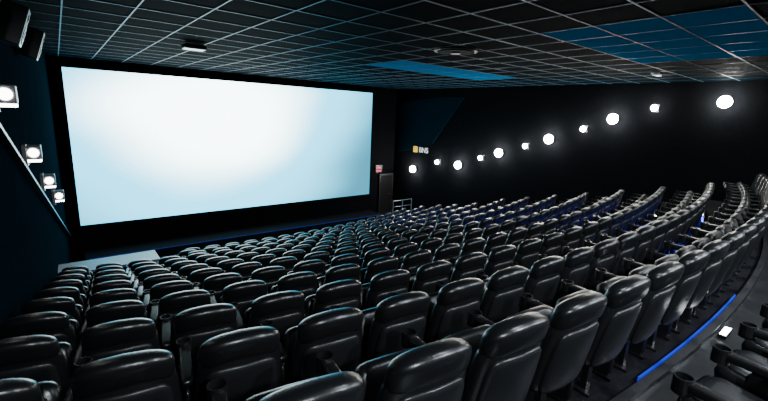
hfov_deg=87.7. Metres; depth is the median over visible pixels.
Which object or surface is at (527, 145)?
wall lamp
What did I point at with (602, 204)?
seat
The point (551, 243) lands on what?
seat
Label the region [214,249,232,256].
seat
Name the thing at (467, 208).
seat
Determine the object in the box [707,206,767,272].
seat
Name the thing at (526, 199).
seat
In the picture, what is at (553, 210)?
seat
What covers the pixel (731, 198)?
seat
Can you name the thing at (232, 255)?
seat
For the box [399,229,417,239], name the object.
seat
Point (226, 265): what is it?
seat
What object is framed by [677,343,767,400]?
seat
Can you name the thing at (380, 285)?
seat
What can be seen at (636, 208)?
seat
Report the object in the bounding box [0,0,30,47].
speaker
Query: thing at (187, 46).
ceiling light
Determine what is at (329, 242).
seat
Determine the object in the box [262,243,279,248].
seat
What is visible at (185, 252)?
seat
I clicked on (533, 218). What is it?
seat
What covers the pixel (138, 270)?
seat
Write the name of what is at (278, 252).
seat
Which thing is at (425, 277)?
seat
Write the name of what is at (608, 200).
seat
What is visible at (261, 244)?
seat
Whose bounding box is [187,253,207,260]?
seat
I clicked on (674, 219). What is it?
seat
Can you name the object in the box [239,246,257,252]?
seat
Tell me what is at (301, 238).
seat
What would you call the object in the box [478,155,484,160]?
wall lamp
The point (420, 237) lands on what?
seat
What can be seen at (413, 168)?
wall lamp
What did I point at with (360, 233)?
seat
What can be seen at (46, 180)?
wall lamp
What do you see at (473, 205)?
seat
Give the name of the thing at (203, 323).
seat
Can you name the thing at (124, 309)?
seat
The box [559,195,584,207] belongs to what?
seat
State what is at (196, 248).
seat
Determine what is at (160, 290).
seat
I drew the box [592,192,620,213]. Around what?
seat
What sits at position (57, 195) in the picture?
wall lamp
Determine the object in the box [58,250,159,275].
floor
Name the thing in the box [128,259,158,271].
seat
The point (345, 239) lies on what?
seat
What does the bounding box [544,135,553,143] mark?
wall lamp
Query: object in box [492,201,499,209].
seat
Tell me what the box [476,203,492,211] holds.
seat
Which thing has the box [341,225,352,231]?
seat
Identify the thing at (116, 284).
seat
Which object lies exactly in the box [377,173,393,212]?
door
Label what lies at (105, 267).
seat
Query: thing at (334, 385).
seat
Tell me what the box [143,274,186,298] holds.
seat
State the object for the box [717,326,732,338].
step light
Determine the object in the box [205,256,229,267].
seat
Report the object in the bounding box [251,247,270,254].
seat
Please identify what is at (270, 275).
seat
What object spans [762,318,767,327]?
seat
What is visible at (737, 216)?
seat
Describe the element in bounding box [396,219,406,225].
seat
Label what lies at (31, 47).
speaker
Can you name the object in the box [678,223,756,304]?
seat
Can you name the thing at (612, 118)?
wall lamp
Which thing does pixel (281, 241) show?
seat
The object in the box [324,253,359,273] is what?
seat
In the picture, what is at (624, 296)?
seat
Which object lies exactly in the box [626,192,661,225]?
seat
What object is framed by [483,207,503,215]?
seat
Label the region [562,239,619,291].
seat
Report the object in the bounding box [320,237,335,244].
seat
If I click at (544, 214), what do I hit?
seat
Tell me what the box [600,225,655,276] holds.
seat
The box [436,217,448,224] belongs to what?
seat
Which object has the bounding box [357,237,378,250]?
seat
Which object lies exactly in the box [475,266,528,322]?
seat
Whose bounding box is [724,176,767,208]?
seat
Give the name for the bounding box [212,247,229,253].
seat
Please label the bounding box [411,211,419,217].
seat
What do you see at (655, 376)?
trim
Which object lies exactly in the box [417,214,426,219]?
seat
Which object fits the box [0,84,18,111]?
wall lamp
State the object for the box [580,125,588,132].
wall lamp
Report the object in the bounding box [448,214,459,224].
seat
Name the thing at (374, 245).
seat
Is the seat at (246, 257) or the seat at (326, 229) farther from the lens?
the seat at (326, 229)
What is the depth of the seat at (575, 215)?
8.25 m
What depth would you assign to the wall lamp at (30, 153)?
6.37 m
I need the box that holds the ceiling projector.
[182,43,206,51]
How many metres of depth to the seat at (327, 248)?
7.84 m
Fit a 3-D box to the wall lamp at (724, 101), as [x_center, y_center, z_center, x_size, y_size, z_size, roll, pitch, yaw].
[9.305,-2.686,10.907,0.364,0.330,0.330,-7,15,-38]
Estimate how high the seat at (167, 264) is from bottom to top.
0.992 m
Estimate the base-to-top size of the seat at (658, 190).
0.992 m
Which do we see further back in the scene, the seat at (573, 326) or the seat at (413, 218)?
the seat at (413, 218)
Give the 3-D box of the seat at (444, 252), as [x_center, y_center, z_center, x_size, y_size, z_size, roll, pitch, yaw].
[0.786,1.054,6.141,0.597,0.992,0.761,-6,15,-36]
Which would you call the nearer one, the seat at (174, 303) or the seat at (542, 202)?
the seat at (174, 303)
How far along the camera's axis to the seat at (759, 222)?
4.86 m
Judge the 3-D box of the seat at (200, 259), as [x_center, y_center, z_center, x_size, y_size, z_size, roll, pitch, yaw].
[-3.932,1.582,8.935,0.597,0.992,0.761,-5,14,-30]
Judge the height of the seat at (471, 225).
0.992 m
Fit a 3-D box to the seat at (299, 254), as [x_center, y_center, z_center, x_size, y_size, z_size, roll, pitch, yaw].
[-1.834,1.359,7.919,0.597,0.992,0.761,-5,14,-33]
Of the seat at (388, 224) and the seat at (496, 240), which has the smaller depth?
the seat at (496, 240)
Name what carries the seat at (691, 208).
on the floor at (699, 364)
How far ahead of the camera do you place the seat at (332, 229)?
13.66 m
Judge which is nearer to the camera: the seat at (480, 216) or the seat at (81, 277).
the seat at (81, 277)
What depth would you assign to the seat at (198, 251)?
10.25 m
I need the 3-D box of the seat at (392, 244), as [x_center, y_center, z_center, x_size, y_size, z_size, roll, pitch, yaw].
[0.115,1.141,8.085,0.597,0.992,0.761,-7,15,-37]
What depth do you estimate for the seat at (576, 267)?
4.14 m
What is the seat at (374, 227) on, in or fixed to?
on the floor at (699, 364)
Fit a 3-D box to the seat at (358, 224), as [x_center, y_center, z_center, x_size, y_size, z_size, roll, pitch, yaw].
[-1.082,1.234,14.853,0.761,0.992,0.597,14,17,43]
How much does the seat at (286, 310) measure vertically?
0.992 m
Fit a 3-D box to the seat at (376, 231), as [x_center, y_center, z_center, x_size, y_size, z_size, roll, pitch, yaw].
[-0.269,1.175,11.568,0.597,0.992,0.761,-8,16,-41]
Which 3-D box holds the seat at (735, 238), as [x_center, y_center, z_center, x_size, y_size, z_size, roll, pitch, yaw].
[3.382,0.741,4.400,0.597,0.992,0.761,-7,15,-37]
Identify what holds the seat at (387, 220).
on the floor at (699, 364)
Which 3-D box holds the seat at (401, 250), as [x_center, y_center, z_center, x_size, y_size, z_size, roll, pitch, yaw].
[0.223,1.124,6.946,0.597,0.992,0.761,-6,15,-36]
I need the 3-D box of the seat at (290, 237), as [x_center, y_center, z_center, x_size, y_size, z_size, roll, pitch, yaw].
[-3.182,1.545,12.982,0.597,0.992,0.761,-7,15,-38]
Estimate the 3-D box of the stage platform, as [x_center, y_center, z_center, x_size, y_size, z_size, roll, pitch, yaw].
[-5.088,1.298,16.690,11.900,0.280,1.130,-7,15,-38]
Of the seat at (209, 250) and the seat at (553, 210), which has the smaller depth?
the seat at (553, 210)
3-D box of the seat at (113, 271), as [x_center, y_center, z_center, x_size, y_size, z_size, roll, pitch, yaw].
[-4.881,1.624,7.311,0.597,0.992,0.761,-4,14,-26]
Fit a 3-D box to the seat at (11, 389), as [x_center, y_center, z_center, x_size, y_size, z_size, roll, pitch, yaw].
[-2.014,1.257,2.151,0.670,0.992,0.734,-4,14,-26]
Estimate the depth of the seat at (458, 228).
8.72 m
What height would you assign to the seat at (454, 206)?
0.992 m
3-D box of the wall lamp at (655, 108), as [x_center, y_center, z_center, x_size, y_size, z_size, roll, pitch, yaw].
[8.242,-2.812,12.164,0.274,0.260,0.190,-7,15,-38]
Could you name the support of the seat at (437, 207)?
on the floor at (699, 364)
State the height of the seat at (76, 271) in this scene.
0.992 m
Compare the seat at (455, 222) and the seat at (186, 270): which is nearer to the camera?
the seat at (186, 270)
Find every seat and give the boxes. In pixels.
[0,311,86,354]
[0,327,89,398]
[0,356,92,400]
[20,297,89,328]
[34,287,91,320]
[44,279,92,300]
[51,274,92,291]
[57,269,93,284]
[61,266,94,279]
[70,337,193,400]
[80,314,172,360]
[85,299,159,333]
[89,288,149,318]
[91,280,142,301]
[93,274,137,290]
[94,269,133,284]
[95,266,130,280]
[96,262,128,274]
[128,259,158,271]
[131,262,163,271]
[134,265,170,276]
[138,269,177,282]
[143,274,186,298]
[149,280,199,331]
[159,256,180,264]
[159,289,216,351]
[164,258,188,268]
[171,260,200,274]
[172,302,244,380]
[175,249,196,257]
[179,264,211,280]
[182,250,208,257]
[185,247,200,250]
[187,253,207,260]
[189,268,225,289]
[195,254,217,263]
[196,320,286,400]
[202,273,242,303]
[203,247,218,253]
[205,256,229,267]
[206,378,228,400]
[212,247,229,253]
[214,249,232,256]
[217,259,243,272]
[219,280,268,324]
[224,251,245,258]
[225,244,238,250]
[231,262,261,280]
[235,244,251,250]
[236,252,259,262]
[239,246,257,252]
[244,290,307,346]
[245,241,259,245]
[245,350,365,400]
[247,266,285,293]
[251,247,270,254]
[251,254,276,267]
[256,241,271,247]
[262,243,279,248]
[264,238,277,242]
[265,248,286,257]
[269,256,297,274]
[270,271,316,297]
[276,238,290,244]
[276,243,294,251]
[282,236,294,239]
[282,249,305,262]
[283,305,363,383]
[284,240,299,245]
[287,259,324,277]
[291,244,311,254]
[293,232,304,238]
[295,235,308,241]
[298,233,310,236]
[298,240,315,248]
[299,251,329,264]
[304,236,318,243]
[304,279,361,316]
[308,229,318,235]
[311,245,332,255]
[312,233,325,239]
[316,240,334,249]
[317,263,360,288]
[319,233,336,241]
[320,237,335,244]
[322,227,331,232]
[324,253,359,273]
[326,228,339,233]
[329,230,340,236]
[329,246,357,263]
[332,241,356,255]
[334,224,343,229]
[334,237,355,249]
[336,233,354,243]
[337,230,352,239]
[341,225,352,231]
[344,227,355,233]
[353,222,363,229]
[354,227,367,236]
[354,327,471,400]
[355,224,368,230]
[355,230,371,240]
[356,233,374,244]
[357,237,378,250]
[358,242,383,257]
[359,248,389,268]
[360,256,398,283]
[360,269,410,310]
[361,291,430,361]
[368,222,380,229]
[369,224,381,232]
[373,227,386,236]
[375,217,384,222]
[377,230,392,240]
[379,233,398,245]
[381,219,391,225]
[382,222,394,227]
[384,237,407,251]
[385,215,394,220]
[387,224,400,230]
[390,242,417,260]
[392,216,401,223]
[393,226,408,233]
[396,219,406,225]
[397,250,431,273]
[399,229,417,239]
[401,221,413,227]
[403,214,411,219]
[406,216,416,222]
[407,233,427,244]
[408,260,451,293]
[409,223,422,230]
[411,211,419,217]
[414,218,425,225]
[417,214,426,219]
[417,226,433,233]
[417,237,441,250]
[420,209,427,214]
[423,220,436,228]
[423,278,484,343]
[426,211,435,220]
[426,215,436,221]
[427,207,434,213]
[428,204,441,211]
[428,229,446,239]
[430,243,460,261]
[434,222,448,231]
[435,209,443,215]
[436,206,450,212]
[436,212,446,220]
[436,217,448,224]
[441,233,463,245]
[441,308,549,400]
[443,204,457,209]
[446,210,455,217]
[446,225,463,235]
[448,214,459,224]
[448,219,461,230]
[448,252,486,283]
[454,205,470,211]
[455,207,463,214]
[458,238,485,257]
[459,211,468,221]
[460,208,477,215]
[461,216,474,226]
[462,221,478,235]
[462,228,482,246]
[463,202,477,209]
[468,206,485,213]
[474,210,494,218]
[474,213,484,221]
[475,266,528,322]
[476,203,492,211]
[477,245,516,276]
[478,218,492,229]
[481,224,499,241]
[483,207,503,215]
[483,232,507,254]
[487,199,504,206]
[491,204,511,213]
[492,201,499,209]
[492,211,514,221]
[492,214,504,224]
[498,220,514,233]
[501,216,527,228]
[502,208,524,218]
[502,238,542,268]
[504,199,524,207]
[505,227,526,247]
[506,291,607,400]
[509,256,564,311]
[510,197,529,207]
[510,202,517,211]
[511,223,543,239]
[513,213,539,225]
[517,202,539,213]
[523,205,532,216]
[523,209,549,222]
[523,232,563,256]
[524,200,546,212]
[525,218,557,238]
[530,197,552,209]
[532,206,558,219]
[535,195,556,206]
[537,247,594,307]
[538,214,570,231]
[540,203,566,218]
[541,226,582,256]
[547,200,573,214]
[549,211,581,228]
[553,197,579,211]
[555,275,650,397]
[557,221,598,247]
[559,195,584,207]
[559,207,591,226]
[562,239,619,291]
[563,192,588,208]
[568,204,599,221]
[571,217,611,243]
[575,201,606,221]
[581,198,611,217]
[583,212,623,237]
[583,232,639,279]
[587,195,616,216]
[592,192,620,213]
[593,208,632,237]
[594,261,684,372]
[596,189,623,209]
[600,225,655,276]
[602,204,640,231]
[610,201,647,230]
[615,219,669,264]
[616,198,653,225]
[622,195,657,225]
[622,249,709,351]
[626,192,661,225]
[627,214,680,264]
[630,189,663,224]
[633,186,665,209]
[638,209,689,254]
[645,239,729,333]
[647,205,696,254]
[654,201,702,251]
[660,197,706,245]
[663,231,744,318]
[665,194,710,234]
[669,191,712,235]
[670,371,733,400]
[672,188,713,202]
[674,185,714,199]
[676,183,714,197]
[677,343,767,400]
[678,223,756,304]
[690,217,765,292]
[700,211,767,281]
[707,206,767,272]
[713,202,767,263]
[714,321,767,388]
[718,200,767,217]
[721,198,767,216]
[723,173,765,189]
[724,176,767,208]
[724,194,767,212]
[725,178,767,214]
[726,181,767,213]
[726,185,767,209]
[726,190,767,211]
[741,303,767,358]
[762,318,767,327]
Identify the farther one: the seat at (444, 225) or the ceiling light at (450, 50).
the seat at (444, 225)
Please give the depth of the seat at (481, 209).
13.19 m
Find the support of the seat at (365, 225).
on the floor at (699, 364)
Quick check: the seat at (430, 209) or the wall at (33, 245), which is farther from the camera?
the seat at (430, 209)
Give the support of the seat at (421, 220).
on the floor at (699, 364)
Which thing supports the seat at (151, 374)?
on the floor at (699, 364)
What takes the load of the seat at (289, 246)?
on the floor at (699, 364)
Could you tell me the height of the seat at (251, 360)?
0.992 m
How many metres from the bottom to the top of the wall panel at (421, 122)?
2.800 m
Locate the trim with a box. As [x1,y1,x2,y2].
[610,229,767,400]
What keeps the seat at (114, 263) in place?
on the floor at (699, 364)
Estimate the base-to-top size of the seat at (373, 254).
0.992 m
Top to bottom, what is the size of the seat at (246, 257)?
0.992 m
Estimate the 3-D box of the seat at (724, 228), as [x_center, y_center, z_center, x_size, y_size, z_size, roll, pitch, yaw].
[4.691,0.568,5.473,0.597,0.992,0.761,-8,16,-40]
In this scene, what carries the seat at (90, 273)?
on the floor at (699, 364)
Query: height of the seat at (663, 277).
0.992 m
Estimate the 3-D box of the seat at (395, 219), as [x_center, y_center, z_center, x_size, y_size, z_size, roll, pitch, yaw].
[0.301,1.018,14.900,0.761,0.992,0.597,13,16,40]
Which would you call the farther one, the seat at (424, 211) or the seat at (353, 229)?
the seat at (424, 211)
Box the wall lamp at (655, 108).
[651,104,659,112]
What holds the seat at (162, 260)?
on the floor at (699, 364)
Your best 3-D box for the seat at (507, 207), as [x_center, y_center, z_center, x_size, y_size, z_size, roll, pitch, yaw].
[3.643,0.553,12.775,0.761,0.992,0.597,12,15,38]
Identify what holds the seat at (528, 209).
on the floor at (699, 364)
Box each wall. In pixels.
[0,41,71,339]
[46,56,396,258]
[392,80,767,211]
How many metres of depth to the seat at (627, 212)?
7.46 m
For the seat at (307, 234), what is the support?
on the floor at (699, 364)
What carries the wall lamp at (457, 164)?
attached to the wall at (692, 142)
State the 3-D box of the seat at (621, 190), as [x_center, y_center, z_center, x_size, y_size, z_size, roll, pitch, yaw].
[6.488,0.124,11.622,0.761,0.992,0.597,11,15,36]
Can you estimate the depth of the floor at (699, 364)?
3.80 m
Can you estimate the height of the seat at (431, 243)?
0.992 m
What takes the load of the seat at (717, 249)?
on the floor at (699, 364)
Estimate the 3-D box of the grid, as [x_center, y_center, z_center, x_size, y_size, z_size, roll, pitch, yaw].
[1.992,-2.961,8.018,16.409,0.012,21.600,-7,15,-38]
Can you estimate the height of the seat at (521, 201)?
0.992 m
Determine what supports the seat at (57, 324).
on the floor at (699, 364)
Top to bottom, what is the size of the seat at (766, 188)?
0.992 m
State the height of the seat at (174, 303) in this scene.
0.992 m
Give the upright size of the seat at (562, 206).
0.992 m
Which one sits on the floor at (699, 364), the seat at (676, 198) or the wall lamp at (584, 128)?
the seat at (676, 198)
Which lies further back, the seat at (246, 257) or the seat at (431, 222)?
the seat at (431, 222)
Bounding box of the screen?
[57,63,374,250]
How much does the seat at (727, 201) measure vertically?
0.992 m
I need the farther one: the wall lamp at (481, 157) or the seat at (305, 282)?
the wall lamp at (481, 157)
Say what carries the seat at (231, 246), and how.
on the floor at (699, 364)
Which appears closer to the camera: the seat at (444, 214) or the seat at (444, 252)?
the seat at (444, 252)
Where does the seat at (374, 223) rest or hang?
on the floor at (699, 364)
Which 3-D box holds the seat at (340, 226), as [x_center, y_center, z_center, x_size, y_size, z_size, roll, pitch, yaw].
[-1.878,1.340,15.442,0.761,0.992,0.597,14,17,43]
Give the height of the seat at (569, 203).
0.992 m
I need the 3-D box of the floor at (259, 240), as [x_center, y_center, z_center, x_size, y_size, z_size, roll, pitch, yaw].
[-3.826,1.668,16.126,15.600,0.100,4.600,-7,15,-38]
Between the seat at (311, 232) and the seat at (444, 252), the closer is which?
the seat at (444, 252)
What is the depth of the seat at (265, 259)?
7.22 m
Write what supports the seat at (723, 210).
on the floor at (699, 364)
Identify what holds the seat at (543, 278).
on the floor at (699, 364)
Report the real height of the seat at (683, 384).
0.992 m
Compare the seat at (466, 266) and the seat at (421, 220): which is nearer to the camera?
the seat at (466, 266)
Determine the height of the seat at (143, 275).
0.992 m
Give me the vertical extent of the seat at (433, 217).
0.992 m
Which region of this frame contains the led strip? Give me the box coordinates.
[637,294,735,380]
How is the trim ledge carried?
attached to the wall at (33, 245)
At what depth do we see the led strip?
3.72 m
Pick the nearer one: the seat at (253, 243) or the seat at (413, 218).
the seat at (253, 243)
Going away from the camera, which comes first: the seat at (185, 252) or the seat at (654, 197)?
the seat at (654, 197)
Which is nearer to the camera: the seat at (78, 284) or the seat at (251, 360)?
the seat at (251, 360)
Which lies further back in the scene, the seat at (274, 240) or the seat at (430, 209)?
the seat at (430, 209)
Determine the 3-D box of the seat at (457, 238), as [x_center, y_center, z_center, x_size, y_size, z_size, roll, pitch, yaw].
[1.127,1.017,7.623,0.597,0.992,0.761,-7,15,-37]
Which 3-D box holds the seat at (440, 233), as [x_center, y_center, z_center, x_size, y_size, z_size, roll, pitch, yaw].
[1.003,1.029,8.782,0.597,0.992,0.761,-7,16,-39]
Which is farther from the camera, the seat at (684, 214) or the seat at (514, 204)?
the seat at (514, 204)
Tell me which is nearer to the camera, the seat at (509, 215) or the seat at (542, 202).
the seat at (509, 215)
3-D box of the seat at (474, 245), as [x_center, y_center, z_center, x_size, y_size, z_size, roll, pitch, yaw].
[1.244,1.002,6.476,0.597,0.992,0.761,-6,15,-36]
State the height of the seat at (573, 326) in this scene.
0.992 m
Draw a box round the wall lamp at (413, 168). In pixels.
[410,166,416,171]
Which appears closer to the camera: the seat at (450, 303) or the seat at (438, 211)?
the seat at (450, 303)
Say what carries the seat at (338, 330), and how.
on the floor at (699, 364)
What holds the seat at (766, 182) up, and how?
on the floor at (699, 364)
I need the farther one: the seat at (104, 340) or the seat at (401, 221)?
the seat at (401, 221)
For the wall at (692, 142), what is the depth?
13.90 m
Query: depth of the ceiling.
7.06 m
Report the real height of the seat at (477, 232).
0.992 m
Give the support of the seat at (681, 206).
on the floor at (699, 364)
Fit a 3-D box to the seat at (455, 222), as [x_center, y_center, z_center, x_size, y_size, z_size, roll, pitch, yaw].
[1.699,0.912,10.708,0.597,0.992,0.761,-9,17,-43]
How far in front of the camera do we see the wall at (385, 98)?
14.75 m
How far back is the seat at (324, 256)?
6.72 m
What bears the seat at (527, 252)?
on the floor at (699, 364)
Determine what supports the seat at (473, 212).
on the floor at (699, 364)
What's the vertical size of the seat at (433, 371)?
0.992 m
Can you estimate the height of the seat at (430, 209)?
0.992 m
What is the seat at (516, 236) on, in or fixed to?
on the floor at (699, 364)
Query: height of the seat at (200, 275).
0.992 m
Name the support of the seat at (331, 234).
on the floor at (699, 364)
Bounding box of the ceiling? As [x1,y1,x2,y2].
[0,0,767,88]
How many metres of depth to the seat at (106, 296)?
4.48 m
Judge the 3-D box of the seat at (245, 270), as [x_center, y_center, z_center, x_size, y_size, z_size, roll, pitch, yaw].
[-2.236,1.377,6.513,0.597,0.992,0.761,-5,14,-30]
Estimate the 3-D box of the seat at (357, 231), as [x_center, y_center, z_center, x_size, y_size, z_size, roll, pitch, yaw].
[-0.835,1.244,12.377,0.597,0.992,0.761,-8,16,-41]
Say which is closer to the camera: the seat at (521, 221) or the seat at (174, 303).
the seat at (174, 303)
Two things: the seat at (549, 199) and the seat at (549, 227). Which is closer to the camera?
the seat at (549, 227)
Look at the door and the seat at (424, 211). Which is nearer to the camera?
the seat at (424, 211)
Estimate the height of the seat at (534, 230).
0.992 m
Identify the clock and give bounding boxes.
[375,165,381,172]
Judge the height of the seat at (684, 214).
0.992 m
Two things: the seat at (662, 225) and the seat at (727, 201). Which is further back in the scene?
the seat at (727, 201)
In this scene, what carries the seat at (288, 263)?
on the floor at (699, 364)
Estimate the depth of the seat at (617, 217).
7.07 m
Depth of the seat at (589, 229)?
6.31 m
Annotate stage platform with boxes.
[84,210,381,260]
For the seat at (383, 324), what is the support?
on the floor at (699, 364)
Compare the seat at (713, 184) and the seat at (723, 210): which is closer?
the seat at (723, 210)
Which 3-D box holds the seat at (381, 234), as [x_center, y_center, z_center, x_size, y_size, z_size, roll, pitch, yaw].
[-0.130,1.167,10.395,0.597,0.992,0.761,-8,16,-40]
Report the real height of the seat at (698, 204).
0.992 m
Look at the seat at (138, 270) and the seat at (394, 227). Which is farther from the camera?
the seat at (394, 227)
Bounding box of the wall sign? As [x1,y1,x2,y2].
[413,146,427,152]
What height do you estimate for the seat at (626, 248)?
0.992 m
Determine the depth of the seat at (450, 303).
3.21 m
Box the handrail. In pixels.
[392,198,411,213]
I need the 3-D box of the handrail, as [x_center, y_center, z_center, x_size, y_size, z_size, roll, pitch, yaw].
[0.898,0.482,19.845,1.240,1.075,0.040,-7,15,-38]
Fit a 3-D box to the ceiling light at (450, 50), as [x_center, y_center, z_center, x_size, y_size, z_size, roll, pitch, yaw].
[1.401,-2.900,7.810,0.840,0.070,0.840,-7,15,-38]
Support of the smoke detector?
attached to the ceiling
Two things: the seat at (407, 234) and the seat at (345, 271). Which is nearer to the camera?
the seat at (345, 271)
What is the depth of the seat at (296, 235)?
13.86 m
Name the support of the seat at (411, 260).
on the floor at (699, 364)
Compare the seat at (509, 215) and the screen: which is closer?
the seat at (509, 215)
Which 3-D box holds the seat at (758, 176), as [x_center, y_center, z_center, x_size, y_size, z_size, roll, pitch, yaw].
[8.968,-0.226,10.030,0.761,0.992,0.597,11,15,35]
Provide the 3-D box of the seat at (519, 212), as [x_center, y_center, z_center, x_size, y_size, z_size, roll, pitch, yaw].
[3.469,0.638,11.101,0.761,0.992,0.597,13,16,41]
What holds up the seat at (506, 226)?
on the floor at (699, 364)
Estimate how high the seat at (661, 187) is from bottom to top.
0.992 m
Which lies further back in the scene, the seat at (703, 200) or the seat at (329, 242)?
the seat at (329, 242)
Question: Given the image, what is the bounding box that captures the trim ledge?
[0,123,71,237]
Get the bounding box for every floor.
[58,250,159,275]
[71,212,391,262]
[74,200,767,400]
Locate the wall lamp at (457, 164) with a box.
[454,161,462,168]
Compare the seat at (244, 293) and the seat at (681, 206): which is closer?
the seat at (244, 293)
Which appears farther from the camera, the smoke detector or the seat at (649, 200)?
the smoke detector
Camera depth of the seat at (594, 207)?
9.06 m
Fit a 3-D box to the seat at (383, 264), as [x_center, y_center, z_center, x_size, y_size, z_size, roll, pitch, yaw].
[-0.147,1.151,5.501,0.597,0.992,0.761,-6,15,-34]
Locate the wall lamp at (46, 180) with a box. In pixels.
[39,173,55,191]
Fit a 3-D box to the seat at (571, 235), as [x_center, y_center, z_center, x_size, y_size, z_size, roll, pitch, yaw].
[2.696,0.823,6.362,0.597,0.992,0.761,-7,16,-38]
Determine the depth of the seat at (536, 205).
11.54 m
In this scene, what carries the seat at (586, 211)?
on the floor at (699, 364)
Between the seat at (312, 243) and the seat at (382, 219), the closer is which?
the seat at (312, 243)
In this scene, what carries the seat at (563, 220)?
on the floor at (699, 364)
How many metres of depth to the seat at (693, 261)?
3.40 m
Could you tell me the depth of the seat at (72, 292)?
5.06 m
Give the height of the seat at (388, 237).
0.992 m
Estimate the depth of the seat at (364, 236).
9.62 m
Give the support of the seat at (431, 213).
on the floor at (699, 364)
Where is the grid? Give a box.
[21,0,767,88]
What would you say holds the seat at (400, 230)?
on the floor at (699, 364)
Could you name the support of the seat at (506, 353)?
on the floor at (699, 364)
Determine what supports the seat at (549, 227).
on the floor at (699, 364)
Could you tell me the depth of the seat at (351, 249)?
7.02 m
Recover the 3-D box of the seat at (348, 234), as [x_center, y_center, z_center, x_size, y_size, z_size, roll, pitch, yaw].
[-1.131,1.293,10.846,0.597,0.992,0.761,-7,15,-38]
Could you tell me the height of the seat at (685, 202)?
0.992 m
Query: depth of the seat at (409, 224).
11.94 m
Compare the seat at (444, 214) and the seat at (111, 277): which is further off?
the seat at (444, 214)
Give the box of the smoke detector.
[651,72,661,76]
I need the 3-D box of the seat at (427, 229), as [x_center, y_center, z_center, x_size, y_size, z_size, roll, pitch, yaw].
[0.864,1.039,9.951,0.597,0.992,0.761,-8,16,-41]
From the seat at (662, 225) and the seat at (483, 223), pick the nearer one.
the seat at (662, 225)
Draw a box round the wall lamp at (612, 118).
[607,114,618,123]
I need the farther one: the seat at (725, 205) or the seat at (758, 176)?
the seat at (758, 176)
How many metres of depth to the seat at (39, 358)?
2.67 m
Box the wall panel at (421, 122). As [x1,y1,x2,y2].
[398,97,463,151]
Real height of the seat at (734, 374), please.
0.992 m
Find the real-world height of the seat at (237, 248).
0.992 m
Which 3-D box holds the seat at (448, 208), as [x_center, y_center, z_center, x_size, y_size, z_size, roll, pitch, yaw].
[2.237,0.658,15.724,0.761,0.992,0.597,11,15,35]
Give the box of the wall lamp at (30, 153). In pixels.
[21,144,42,165]
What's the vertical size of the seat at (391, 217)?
0.992 m
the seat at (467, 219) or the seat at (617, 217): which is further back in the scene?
the seat at (467, 219)
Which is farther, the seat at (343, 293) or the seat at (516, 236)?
the seat at (516, 236)
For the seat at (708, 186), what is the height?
0.992 m
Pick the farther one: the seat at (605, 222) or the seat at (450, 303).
the seat at (605, 222)
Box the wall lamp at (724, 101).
[717,96,732,107]
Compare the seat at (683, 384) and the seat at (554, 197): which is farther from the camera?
the seat at (554, 197)
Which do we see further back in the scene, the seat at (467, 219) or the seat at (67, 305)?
the seat at (467, 219)
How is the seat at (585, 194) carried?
on the floor at (699, 364)
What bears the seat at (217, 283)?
on the floor at (699, 364)
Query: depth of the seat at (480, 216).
11.09 m
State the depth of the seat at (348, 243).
8.15 m
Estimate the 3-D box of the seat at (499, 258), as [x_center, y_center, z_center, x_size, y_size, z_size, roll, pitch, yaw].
[1.351,0.985,5.337,0.597,0.992,0.761,-6,15,-35]
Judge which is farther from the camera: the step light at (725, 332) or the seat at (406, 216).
the seat at (406, 216)
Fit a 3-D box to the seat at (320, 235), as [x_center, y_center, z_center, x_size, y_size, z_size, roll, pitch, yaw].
[-2.138,1.415,12.557,0.597,0.992,0.761,-8,16,-39]
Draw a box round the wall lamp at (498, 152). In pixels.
[495,149,503,156]
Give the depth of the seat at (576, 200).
11.17 m
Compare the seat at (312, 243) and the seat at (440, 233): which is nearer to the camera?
the seat at (440, 233)
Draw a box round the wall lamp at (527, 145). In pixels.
[523,142,529,148]
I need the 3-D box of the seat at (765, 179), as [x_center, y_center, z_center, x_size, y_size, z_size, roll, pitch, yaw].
[8.250,-0.063,9.127,0.761,0.992,0.597,12,15,37]
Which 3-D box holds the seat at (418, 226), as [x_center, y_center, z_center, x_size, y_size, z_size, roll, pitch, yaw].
[0.719,1.045,11.136,0.597,0.992,0.761,-9,16,-42]
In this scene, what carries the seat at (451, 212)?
on the floor at (699, 364)
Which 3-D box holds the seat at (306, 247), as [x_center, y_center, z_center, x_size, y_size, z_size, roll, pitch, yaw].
[-1.926,1.381,9.038,0.597,0.992,0.761,-6,15,-34]
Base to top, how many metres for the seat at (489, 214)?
0.992 m
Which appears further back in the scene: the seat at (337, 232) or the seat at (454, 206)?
the seat at (454, 206)
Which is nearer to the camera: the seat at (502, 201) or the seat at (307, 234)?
the seat at (307, 234)
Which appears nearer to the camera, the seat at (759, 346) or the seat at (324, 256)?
the seat at (759, 346)
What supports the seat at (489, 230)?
on the floor at (699, 364)
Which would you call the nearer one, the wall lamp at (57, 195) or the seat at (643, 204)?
the seat at (643, 204)
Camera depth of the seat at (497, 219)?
9.87 m
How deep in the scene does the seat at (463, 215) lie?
12.32 m
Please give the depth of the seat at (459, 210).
14.03 m
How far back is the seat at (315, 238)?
10.93 m
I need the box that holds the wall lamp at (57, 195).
[51,189,64,204]
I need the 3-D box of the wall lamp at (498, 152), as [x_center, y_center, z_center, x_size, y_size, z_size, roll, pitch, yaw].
[4.690,-1.939,16.279,0.364,0.330,0.330,-7,15,-38]
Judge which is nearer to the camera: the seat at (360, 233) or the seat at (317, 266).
the seat at (317, 266)
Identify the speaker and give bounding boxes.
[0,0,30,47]
[17,25,44,60]
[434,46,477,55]
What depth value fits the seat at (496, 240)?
6.40 m
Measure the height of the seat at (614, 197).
0.992 m
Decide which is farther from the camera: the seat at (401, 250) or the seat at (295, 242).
the seat at (295, 242)

